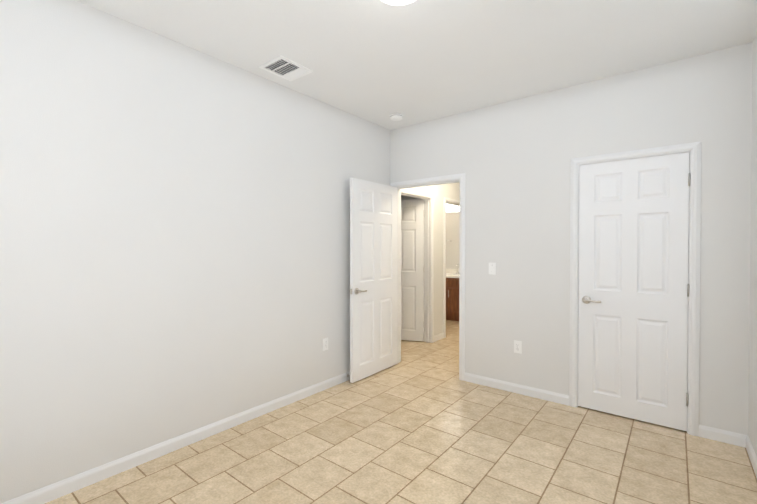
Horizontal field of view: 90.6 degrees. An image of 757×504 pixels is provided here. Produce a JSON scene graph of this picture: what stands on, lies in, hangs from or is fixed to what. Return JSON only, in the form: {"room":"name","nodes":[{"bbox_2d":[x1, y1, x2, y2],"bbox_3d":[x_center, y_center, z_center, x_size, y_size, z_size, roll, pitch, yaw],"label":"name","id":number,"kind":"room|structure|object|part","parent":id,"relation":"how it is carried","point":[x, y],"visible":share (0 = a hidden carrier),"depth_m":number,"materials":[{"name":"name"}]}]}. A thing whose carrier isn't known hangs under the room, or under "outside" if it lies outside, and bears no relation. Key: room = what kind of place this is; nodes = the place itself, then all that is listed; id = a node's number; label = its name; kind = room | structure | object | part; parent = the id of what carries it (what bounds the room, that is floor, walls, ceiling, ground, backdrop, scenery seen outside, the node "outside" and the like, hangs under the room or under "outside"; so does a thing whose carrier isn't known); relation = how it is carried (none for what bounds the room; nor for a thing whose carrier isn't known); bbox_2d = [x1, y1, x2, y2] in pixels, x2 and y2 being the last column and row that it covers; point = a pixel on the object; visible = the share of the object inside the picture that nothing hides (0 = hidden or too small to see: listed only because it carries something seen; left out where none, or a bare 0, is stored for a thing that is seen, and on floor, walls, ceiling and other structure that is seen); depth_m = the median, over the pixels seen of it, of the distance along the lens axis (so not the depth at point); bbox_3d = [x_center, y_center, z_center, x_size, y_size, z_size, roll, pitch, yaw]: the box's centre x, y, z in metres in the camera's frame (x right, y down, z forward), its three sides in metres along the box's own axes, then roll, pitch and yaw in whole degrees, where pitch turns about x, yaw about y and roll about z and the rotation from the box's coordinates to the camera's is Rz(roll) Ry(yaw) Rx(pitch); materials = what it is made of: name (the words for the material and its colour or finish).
{"room":"empty bedroom","nodes":[
{"label":"empty bedroom","id":0,"kind":"room"},
{"bbox_2d":[0,0,389,503],"bbox_3d":[-1.107,-0.043,2.893,0.100,2.723,4.115,1,1,38],"label":"wall","id":1,"kind":"structure","parent":0,"point":[174,239],"depth_m":2.38,"materials":[{"name":"paint"}]},
{"bbox_2d":[1,371,349,503],"bbox_3d":[-1.067,1.277,2.867,0.012,0.082,3.900,1,1,38],"label":"baseboard","id":2,"kind":"structure","parent":1,"relation":"attached to","point":[51,492],"depth_m":2.42,"materials":[{"name":"white wood"}]},
{"bbox_2d":[323,338,327,350],"bbox_3d":[-0.504,0.880,3.577,0.008,0.115,0.070,1,1,38],"label":"electrical outlet","id":3,"kind":"object","parent":1,"relation":"attached to","point":[325,343],"visible":1,"depth_m":3.57,"materials":[{"name":"white plastic"}]},
{"bbox_2d":[45,320,756,503],"bbox_3d":[-0.044,1.354,4.162,6.610,0.100,7.800,1,1,38],"label":"floor","id":4,"kind":"structure","parent":0,"point":[420,423],"depth_m":2.42,"materials":[{"name":"tile"}]},
{"bbox_2d":[446,264,458,320],"bbox_3d":[1.437,0.750,7.132,0.784,1.040,0.590,1,1,38],"label":"bathroom vanity","id":5,"kind":"object","parent":4,"relation":"on","point":[452,294],"visible":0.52,"depth_m":6.89,"materials":[{"name":"brown wood"}]},
{"bbox_2d":[401,195,417,199],"bbox_3d":[-0.312,-0.084,6.488,2.885,2.723,0.100,1,1,38],"label":"wall","id":6,"kind":"structure","parent":0,"point":[406,198],"depth_m":5.81,"materials":[{"name":"paint"}]},
{"bbox_2d":[77,0,756,129],"bbox_3d":[-0.044,-1.469,4.131,6.610,0.100,7.800,1,1,38],"label":"ceiling","id":7,"kind":"structure","parent":0,"point":[379,62],"depth_m":2.48,"materials":[{"name":"paint"}]},
{"bbox_2d":[259,55,312,80],"bbox_3d":[-0.708,-1.399,2.874,0.270,0.013,0.305,1,1,38],"label":"ceiling vent","id":8,"kind":"object","parent":7,"relation":"in","point":[285,68],"visible":1,"depth_m":2.86,"materials":[{"name":"white plastic"}]},
{"bbox_2d":[390,113,402,120],"bbox_3d":[0.187,-1.395,3.890,0.140,0.042,0.140,1,1,38],"label":"smoke detector","id":9,"kind":"object","parent":7,"relation":"attached to","point":[396,116],"visible":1,"depth_m":3.85,"materials":[{"name":"white plastic"}]},
{"bbox_2d":[381,0,414,4],"bbox_3d":[0.103,-1.314,1.861,0.316,0.160,0.316,1,1,38],"label":"dome ceiling light","id":10,"kind":"object","parent":7,"relation":"attached to","point":[397,2],"visible":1,"depth_m":1.91,"materials":[{"name":"white glass"}]},
{"bbox_2d":[408,182,459,335],"bbox_3d":[0.697,-0.071,5.345,0.115,2.723,4.600,1,1,38],"label":"wall","id":11,"kind":"structure","parent":0,"point":[442,191],"depth_m":5.50,"materials":[{"name":"paint"}]},
{"bbox_2d":[401,199,423,340],"bbox_3d":[0.275,0.262,5.459,0.780,2.030,0.139,0,1,13],"label":"hall door","id":12,"kind":"structure","parent":11,"relation":"in","point":[412,270],"depth_m":5.39,"materials":[{"name":"white wood"}]},
{"bbox_2d":[401,189,433,342],"bbox_3d":[0.468,0.241,5.045,0.134,2.106,0.896,1,1,38],"label":"door frame","id":13,"kind":"structure","parent":11,"relation":"attached to","point":[427,269],"depth_m":5.33,"materials":[{"name":"white wood"}]},
{"bbox_2d":[434,332,443,341],"bbox_3d":[0.882,1.248,5.492,0.012,0.082,0.301,1,1,38],"label":"baseboard","id":14,"kind":"structure","parent":11,"relation":"attached to","point":[438,336],"depth_m":5.47,"materials":[{"name":"white"}]},
{"bbox_2d":[443,197,459,337],"bbox_3d":[1.194,0.231,5.964,0.134,2.106,0.844,1,1,38],"label":"door frame","id":15,"kind":"structure","parent":11,"relation":"attached to","point":[444,265],"depth_m":5.61,"materials":[{"name":"white wood"}]},
{"bbox_2d":[446,213,459,268],"bbox_3d":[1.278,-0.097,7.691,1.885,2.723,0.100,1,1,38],"label":"mirror","id":16,"kind":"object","parent":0,"point":[452,234],"depth_m":7.47,"materials":[{"name":"mirror"}]},
{"bbox_2d":[446,204,459,213],"bbox_3d":[1.485,-0.918,7.447,1.260,0.290,0.013,1,1,38],"label":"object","id":17,"kind":"structure","parent":16,"relation":"in","point":[452,208],"depth_m":7.46,"materials":[{"name":"white"}]},
{"bbox_2d":[390,42,752,434],"bbox_3d":[1.354,-0.050,3.496,3.010,2.723,0.115,1,1,38],"label":"wall","id":18,"kind":"structure","parent":0,"point":[511,160],"depth_m":3.23,"materials":[{"name":"paint"}]},
{"bbox_2d":[350,177,397,382],"bbox_3d":[-0.031,0.278,4.017,0.139,2.030,0.801,0,1,37],"label":"entry door","id":19,"kind":"structure","parent":18,"relation":"in","point":[373,277],"depth_m":3.96,"materials":[{"name":"white wood"}]},
{"bbox_3d":[-0.219,0.390,3.771,0.139,0.066,0.180,0,1,37],"label":"handle","id":20,"kind":"part","parent":19,"relation":"part of","materials":[{"name":"grey metal"}]},
{"bbox_2d":[390,173,464,380],"bbox_3d":[0.542,0.251,4.131,0.936,2.106,0.134,1,1,38],"label":"door frame","id":21,"kind":"structure","parent":18,"relation":"attached to","point":[461,176],"depth_m":3.84,"materials":[{"name":"white wood"}]},
{"bbox_2d":[489,263,495,274],"bbox_3d":[1.096,0.160,3.620,0.070,0.115,0.014,1,1,38],"label":"light switch","id":22,"kind":"object","parent":18,"relation":"attached to","point":[492,268],"visible":1,"depth_m":3.62,"materials":[{"name":"white plastic"}]},
{"bbox_2d":[514,340,521,353],"bbox_3d":[1.292,0.881,3.477,0.070,0.115,0.008,1,1,38],"label":"electrical outlet","id":23,"kind":"object","parent":18,"relation":"attached to","point":[517,346],"visible":1,"depth_m":3.47,"materials":[{"name":"white plastic"}]},
{"bbox_2d":[464,373,746,447],"bbox_3d":[1.685,1.274,3.168,2.065,0.082,0.012,1,1,38],"label":"baseboard","id":24,"kind":"structure","parent":18,"relation":"attached to","point":[725,436],"depth_m":3.30,"materials":[{"name":"white wood"}]},
{"bbox_2d":[578,152,689,430],"bbox_3d":[1.982,0.290,2.952,0.720,2.030,0.139,1,1,38],"label":"closet door","id":25,"kind":"structure","parent":18,"relation":"in","point":[633,288],"depth_m":2.92,"materials":[{"name":"white wood"}]},
{"bbox_3d":[1.777,0.398,3.115,0.145,0.066,0.139,1,1,38],"label":"handle","id":26,"kind":"part","parent":25,"relation":"part of","materials":[{"name":"grey metal"}]},
{"bbox_2d":[569,142,700,435],"bbox_3d":[2.003,0.286,2.986,0.753,2.062,0.117,1,1,38],"label":"door frame","id":27,"kind":"structure","parent":18,"relation":"attached to","point":[688,270],"depth_m":2.75,"materials":[{"name":"white wood"}]},
{"bbox_2d":[748,32,756,456],"bbox_3d":[1.762,-0.028,1.506,0.100,2.723,5.500,1,1,38],"label":"wall","id":28,"kind":"structure","parent":0,"point":[752,423],"depth_m":2.41,"materials":[{"name":"paint"}]},
{"bbox_2d":[746,435,756,477],"bbox_3d":[1.283,1.298,1.007,0.012,0.082,3.900,1,1,38],"label":"baseboard","id":29,"kind":"structure","parent":28,"relation":"attached to","point":[751,453],"depth_m":2.34,"materials":[{"name":"white wood"}]}
]}

